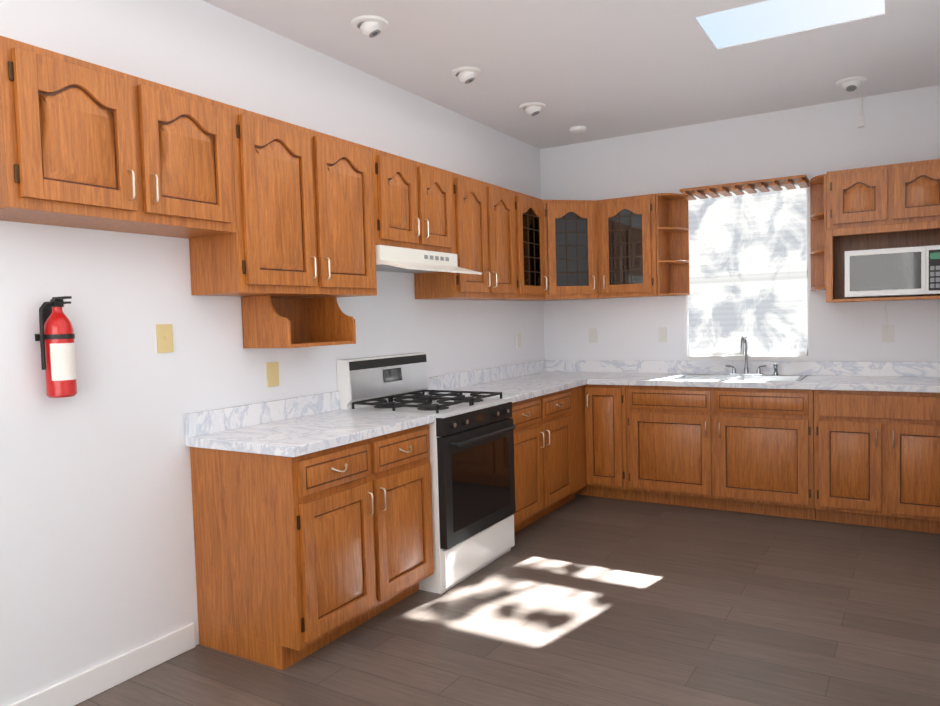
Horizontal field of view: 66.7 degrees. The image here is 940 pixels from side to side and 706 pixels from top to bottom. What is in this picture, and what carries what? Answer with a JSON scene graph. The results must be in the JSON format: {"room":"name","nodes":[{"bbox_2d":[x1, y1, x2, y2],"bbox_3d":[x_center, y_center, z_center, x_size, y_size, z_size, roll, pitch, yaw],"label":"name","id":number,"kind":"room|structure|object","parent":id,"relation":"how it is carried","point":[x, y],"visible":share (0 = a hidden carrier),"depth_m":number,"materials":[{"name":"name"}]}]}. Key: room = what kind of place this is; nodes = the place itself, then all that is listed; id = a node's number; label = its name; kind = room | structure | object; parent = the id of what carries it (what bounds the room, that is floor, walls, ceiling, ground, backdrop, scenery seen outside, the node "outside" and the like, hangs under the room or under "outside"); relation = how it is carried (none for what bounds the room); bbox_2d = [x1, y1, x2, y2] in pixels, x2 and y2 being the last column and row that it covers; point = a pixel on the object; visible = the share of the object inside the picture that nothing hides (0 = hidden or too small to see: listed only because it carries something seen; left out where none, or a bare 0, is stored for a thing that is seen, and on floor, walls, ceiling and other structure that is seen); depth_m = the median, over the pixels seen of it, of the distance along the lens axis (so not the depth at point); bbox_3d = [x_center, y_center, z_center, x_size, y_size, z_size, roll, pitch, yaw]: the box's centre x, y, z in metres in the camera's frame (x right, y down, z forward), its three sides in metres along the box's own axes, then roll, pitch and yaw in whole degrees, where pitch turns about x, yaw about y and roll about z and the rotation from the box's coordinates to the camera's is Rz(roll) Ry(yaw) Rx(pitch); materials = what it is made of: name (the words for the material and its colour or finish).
{"room":"kitchen","nodes":[
{"label":"kitchen","id":0,"kind":"room"},
{"bbox_2d":[0,0,544,705],"bbox_3d":[-0.609,-0.210,4.312,0.250,2.805,4.435,0,3,31],"label":"wall","id":1,"kind":"structure","parent":0,"point":[96,542],"depth_m":2.89,"materials":[{"name":"white paint"}]},
{"bbox_2d":[35,296,76,397],"bbox_3d":[-1.453,-0.021,2.523,0.136,0.353,0.115,0,3,31],"label":"fire extinguisher","id":2,"kind":"object","parent":1,"relation":"attached to","point":[55,337],"visible":1,"depth_m":2.50,"materials":[{"name":"red metal"}]},
{"bbox_2d":[8,623,195,705],"bbox_3d":[-1.392,1.238,2.745,0.014,0.105,0.790,0,3,31],"label":"baseboard","id":3,"kind":"structure","parent":1,"relation":"attached to","point":[88,684],"depth_m":2.76,"materials":[{"name":"white wood"}]},
{"bbox_2d":[0,35,235,238],"bbox_3d":[-1.289,-0.722,2.591,0.348,0.512,0.871,0,3,31],"label":"upper cabinet","id":4,"kind":"object","parent":1,"relation":"attached to","point":[86,145],"visible":1,"depth_m":2.43,"materials":[{"name":"brown wood"}]},
{"bbox_2d":[156,324,173,352],"bbox_3d":[-1.262,-0.060,2.961,0.016,0.118,0.072,0,3,31],"label":"light switch","id":5,"kind":"object","parent":1,"relation":"attached to","point":[164,333],"visible":1,"depth_m":2.96,"materials":[{"name":"yellow plastic"}]},
{"bbox_2d":[266,362,278,386],"bbox_3d":[-0.959,0.104,3.475,0.008,0.118,0.072,0,3,31],"label":"electrical outlet","id":6,"kind":"object","parent":1,"relation":"attached to","point":[272,368],"visible":1,"depth_m":3.47,"materials":[{"name":"yellow plastic"}]},
{"bbox_2d":[189,105,376,297],"bbox_3d":[-0.830,-0.650,3.358,0.348,0.755,0.904,0,3,31],"label":"upper cabinet","id":7,"kind":"object","parent":1,"relation":"attached to","point":[304,210],"visible":0.96,"depth_m":3.16,"materials":[{"name":"brown wood"}]},
{"bbox_2d":[241,295,355,347],"bbox_3d":[-0.814,-0.154,3.437,0.293,0.240,0.460,0,3,31],"label":"spice shelf","id":8,"kind":"object","parent":1,"relation":"attached to","point":[268,321],"visible":1,"depth_m":3.54,"materials":[{"name":"brown wood"}]},
{"bbox_2d":[372,148,453,253],"bbox_3d":[-0.407,-0.826,4.065,0.348,0.495,0.759,0,3,31],"label":"upper cabinet","id":9,"kind":"object","parent":1,"relation":"attached to","point":[413,204],"visible":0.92,"depth_m":3.93,"materials":[{"name":"brown wood"}]},
{"bbox_2d":[375,245,481,274],"bbox_3d":[-0.334,-0.511,4.042,0.496,0.134,0.755,0,3,31],"label":"range hood","id":10,"kind":"object","parent":9,"relation":"attached to","point":[398,259],"visible":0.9,"depth_m":3.93,"materials":[{"name":"white metal"}]},
{"bbox_2d":[414,172,515,299],"bbox_3d":[-0.001,-0.739,4.744,0.348,0.755,0.809,0,3,31],"label":"upper cabinet","id":11,"kind":"object","parent":1,"relation":"attached to","point":[483,230],"visible":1,"depth_m":4.57,"materials":[{"name":"brown wood"}]},
{"bbox_2d":[516,333,520,347],"bbox_3d":[0.392,-0.104,5.734,0.008,0.118,0.072,0,3,31],"label":"electrical outlet","id":12,"kind":"object","parent":1,"relation":"attached to","point":[518,339],"visible":1,"depth_m":5.72,"materials":[{"name":"white plastic"}]},
{"bbox_2d":[495,191,546,300],"bbox_3d":[0.332,-0.775,5.300,0.348,0.755,0.487,0,3,31],"label":"upper cabinet","id":13,"kind":"object","parent":1,"relation":"attached to","point":[529,244],"visible":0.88,"depth_m":5.20,"materials":[{"name":"brown wood"}]},
{"bbox_2d":[515,200,609,300],"bbox_3d":[0.726,-0.805,5.703,0.610,0.755,0.610,0,3,31],"label":"upper cabinet","id":14,"kind":"object","parent":1,"relation":"attached to","point":[571,247],"visible":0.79,"depth_m":5.49,"materials":[{"name":"brown wood"}]},
{"bbox_2d":[75,494,939,705],"bbox_3d":[-0.300,1.288,2.988,4.740,0.080,7.150,0,3,31],"label":"floor","id":15,"kind":"structure","parent":0,"point":[581,600],"depth_m":3.12,"materials":[{"name":"wood"}]},
{"bbox_2d":[190,424,433,669],"bbox_3d":[-0.669,0.808,3.329,0.650,0.868,0.948,0,3,31],"label":"base cabinet","id":16,"kind":"object","parent":15,"relation":"on","point":[298,558],"visible":0.94,"depth_m":2.98,"materials":[{"name":"brown wood"}]},
{"bbox_2d":[184,388,434,456],"bbox_3d":[-0.697,0.303,3.300,0.632,0.139,0.971,0,3,31],"label":"countertop","id":17,"kind":"structure","parent":16,"relation":"on","point":[297,426],"depth_m":3.21,"materials":[{"name":"stone"}]},
{"bbox_2d":[336,353,515,593],"bbox_3d":[-0.199,0.606,4.033,0.732,1.178,0.756,0,3,31],"label":"stove","id":18,"kind":"object","parent":15,"relation":"on","point":[471,438],"visible":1,"depth_m":3.86,"materials":[{"name":"white metal"}]},
{"bbox_2d":[510,388,577,532],"bbox_3d":[0.212,0.712,4.832,0.619,0.868,1.015,0,3,31],"label":"base cabinet","id":19,"kind":"object","parent":15,"relation":"on","point":[549,453],"depth_m":4.71,"materials":[{"name":"brown wood"}]},
{"bbox_2d":[429,364,591,402],"bbox_3d":[0.280,0.199,4.906,0.660,0.139,1.266,0,3,31],"label":"countertop","id":20,"kind":"structure","parent":19,"relation":"on","point":[520,382],"depth_m":5.15,"materials":[{"name":"stone"}]},
{"bbox_2d":[574,385,585,489],"bbox_3d":[0.531,0.677,5.365,0.619,0.868,0.353,0,3,31],"label":"base cabinet","id":21,"kind":"object","parent":15,"relation":"on","point":[579,395],"depth_m":5.28,"materials":[{"name":"brown wood"}]},
{"bbox_2d":[575,384,631,499],"bbox_3d":[0.889,0.652,5.677,0.911,0.868,0.647,0,3,31],"label":"base cabinet","id":22,"kind":"object","parent":15,"relation":"on","point":[606,440],"visible":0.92,"depth_m":5.28,"materials":[{"name":"brown wood"}]},
{"bbox_2d":[626,385,815,519],"bbox_3d":[1.811,0.652,5.125,1.232,0.868,0.647,0,3,31],"label":"base cabinet","id":23,"kind":"object","parent":15,"relation":"on","point":[747,450],"visible":0.92,"depth_m":4.85,"materials":[{"name":"brown wood"}]},
{"bbox_2d":[814,390,939,533],"bbox_3d":[2.679,0.652,4.606,0.784,0.868,0.647,0,3,31],"label":"base cabinet","id":24,"kind":"object","parent":15,"relation":"on","point":[876,458],"visible":0.96,"depth_m":4.38,"materials":[{"name":"brown wood"}]},
{"bbox_2d":[521,360,939,392],"bbox_3d":[1.744,0.146,5.138,2.934,0.139,0.639,0,3,31],"label":"countertop","id":25,"kind":"structure","parent":24,"relation":"on","point":[821,375],"depth_m":4.98,"materials":[{"name":"stone"}]},
{"bbox_2d":[667,335,806,381],"bbox_3d":[1.888,0.110,5.058,0.856,0.470,0.476,0,3,31],"label":"sink","id":26,"kind":"object","parent":25,"relation":"in","point":[746,375],"visible":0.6,"depth_m":5.15,"materials":[{"name":"white ceramic"}]},
{"bbox_2d":[202,0,939,148],"bbox_3d":[-0.386,-1.722,2.846,4.740,0.340,7.150,0,3,31],"label":"ceiling","id":27,"kind":"structure","parent":0,"point":[601,69],"depth_m":3.97,"materials":[{"name":"white paint"}]},
{"bbox_2d":[351,15,387,37],"bbox_3d":[-0.479,-1.554,3.413,0.180,0.085,0.180,0,3,31],"label":"recessed light","id":28,"kind":"object","parent":27,"relation":"in","point":[371,26],"visible":1,"depth_m":3.38,"materials":[{"name":"white plastic"}]},
{"bbox_2d":[450,67,480,83],"bbox_3d":[-0.024,-1.600,4.129,0.180,0.084,0.180,0,3,31],"label":"recessed light","id":29,"kind":"object","parent":27,"relation":"in","point":[466,75],"visible":1,"depth_m":4.09,"materials":[{"name":"white plastic"}]},
{"bbox_2d":[519,102,545,115],"bbox_3d":[0.422,-1.645,4.831,0.180,0.082,0.180,0,3,31],"label":"recessed light","id":30,"kind":"object","parent":27,"relation":"in","point":[532,108],"visible":1,"depth_m":4.79,"materials":[{"name":"white plastic"}]},
{"bbox_2d":[570,126,585,133],"bbox_3d":[0.820,-1.693,5.427,0.128,0.033,0.128,0,3,31],"label":"smoke detector","id":31,"kind":"object","parent":27,"relation":"attached to","point":[577,129],"visible":1,"depth_m":5.39,"materials":[{"name":"white plastic"}]},
{"bbox_2d":[696,0,884,47],"bbox_3d":[1.555,-1.646,3.470,0.790,0.006,0.500,0,3,31],"label":"skylight","id":32,"kind":"object","parent":27,"relation":"in","point":[753,22],"visible":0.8,"depth_m":3.50,"materials":[{"name":"clear"}]},
{"bbox_2d":[836,76,867,91],"bbox_3d":[2.395,-1.685,4.487,0.180,0.081,0.180,0,3,31],"label":"recessed light","id":33,"kind":"object","parent":27,"relation":"in","point":[851,84],"visible":0.96,"depth_m":4.45,"materials":[{"name":"white plastic"}]},
{"bbox_2d":[540,85,939,361],"bbox_3d":[1.991,-0.343,5.551,3.440,2.805,0.370,0,3,31],"label":"wall","id":34,"kind":"structure","parent":0,"point":[812,141],"depth_m":5.23,"materials":[{"name":"white paint"}]},
{"bbox_2d":[589,328,597,342],"bbox_3d":[1.021,-0.145,5.923,0.072,0.118,0.008,0,3,31],"label":"electrical outlet","id":35,"kind":"object","parent":34,"relation":"attached to","point":[593,337],"visible":1,"depth_m":5.92,"materials":[{"name":"white plastic"}]},
{"bbox_2d":[597,194,657,297],"bbox_3d":[1.252,-0.812,5.542,0.456,0.755,0.348,0,3,31],"label":"upper cabinet","id":36,"kind":"object","parent":34,"relation":"attached to","point":[627,250],"visible":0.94,"depth_m":5.42,"materials":[{"name":"brown wood"}]},
{"bbox_2d":[659,327,667,341],"bbox_3d":[1.521,-0.144,5.623,0.072,0.118,0.008,0,3,31],"label":"electrical outlet","id":37,"kind":"object","parent":34,"relation":"attached to","point":[663,334],"visible":1,"depth_m":5.62,"materials":[{"name":"white plastic"}]},
{"bbox_2d":[656,193,689,295],"bbox_3d":[1.535,-0.814,5.404,0.167,0.755,0.294,0,3,31],"label":"shelf","id":38,"kind":"object","parent":34,"relation":"attached to","point":[672,231],"visible":0.96,"depth_m":5.49,"materials":[{"name":"brown wood"}]},
{"bbox_2d":[680,175,809,199],"bbox_3d":[1.964,-1.184,5.135,0.839,0.048,0.273,0,3,31],"label":"stemware rack","id":39,"kind":"object","parent":34,"relation":"attached to","point":[764,185],"visible":1,"depth_m":5.07,"materials":[{"name":"brown wood"}]},
{"bbox_2d":[683,174,809,360],"bbox_3d":[2.085,-0.611,5.383,0.875,1.320,0.232,0,3,31],"label":"window","id":40,"kind":"structure","parent":34,"relation":"in","point":[755,357],"depth_m":5.22,"materials":[{"name":"white"}]},
{"bbox_2d":[688,184,806,354],"bbox_3d":[2.048,-0.614,5.321,0.835,1.265,0.035,0,3,31],"label":"window blind","id":41,"kind":"object","parent":40,"relation":"attached to","point":[748,265],"visible":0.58,"depth_m":5.31,"materials":[{"name":"white fabric"}]},
{"bbox_2d":[810,174,826,289],"bbox_3d":[2.386,-0.814,4.894,0.124,0.755,0.294,0,3,31],"label":"shelf","id":42,"kind":"object","parent":34,"relation":"attached to","point":[818,203],"visible":0.77,"depth_m":5.01,"materials":[{"name":"brown wood"}]},
{"bbox_2d":[858,97,864,127],"bbox_3d":[2.649,-1.632,4.841,0.040,0.198,0.026,0,3,31],"label":"conduit","id":43,"kind":"object","parent":34,"relation":"attached to","point":[860,120],"visible":0.98,"depth_m":4.83,"materials":[{"name":"white plastic"}]},
{"bbox_2d":[826,220,939,302],"bbox_3d":[2.737,-0.580,4.651,0.726,0.476,0.377,0,3,31],"label":"shelf","id":44,"kind":"object","parent":34,"relation":"attached to","point":[840,242],"visible":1,"depth_m":4.71,"materials":[{"name":"brown wood"}]},
{"bbox_2d":[845,245,939,297],"bbox_3d":[2.753,-0.515,4.623,0.566,0.305,0.359,0,3,31],"label":"microwave","id":45,"kind":"object","parent":44,"relation":"in","point":[907,271],"visible":0.9,"depth_m":4.48,"materials":[{"name":"white plastic"}]},
{"bbox_2d":[827,159,939,228],"bbox_3d":[2.740,-1.012,4.655,0.726,0.382,0.320,0,3,31],"label":"upper cabinet","id":46,"kind":"object","parent":34,"relation":"attached to","point":[907,192],"visible":1,"depth_m":4.54,"materials":[{"name":"brown wood"}]},
{"bbox_2d":[882,325,893,341],"bbox_3d":[2.833,-0.131,4.840,0.072,0.118,0.008,0,3,31],"label":"electrical outlet","id":47,"kind":"object","parent":34,"relation":"attached to","point":[887,336],"visible":1,"depth_m":4.84,"materials":[{"name":"white plastic"}]},
{"bbox_2d":[885,301,888,330],"bbox_3d":[2.818,-0.250,4.832,0.024,0.200,0.010,1,3,38],"label":"cord","id":48,"kind":"object","parent":47,"relation":"attached to","point":[887,316],"visible":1,"depth_m":4.83,"materials":[{"name":"white plastic"}]}
]}

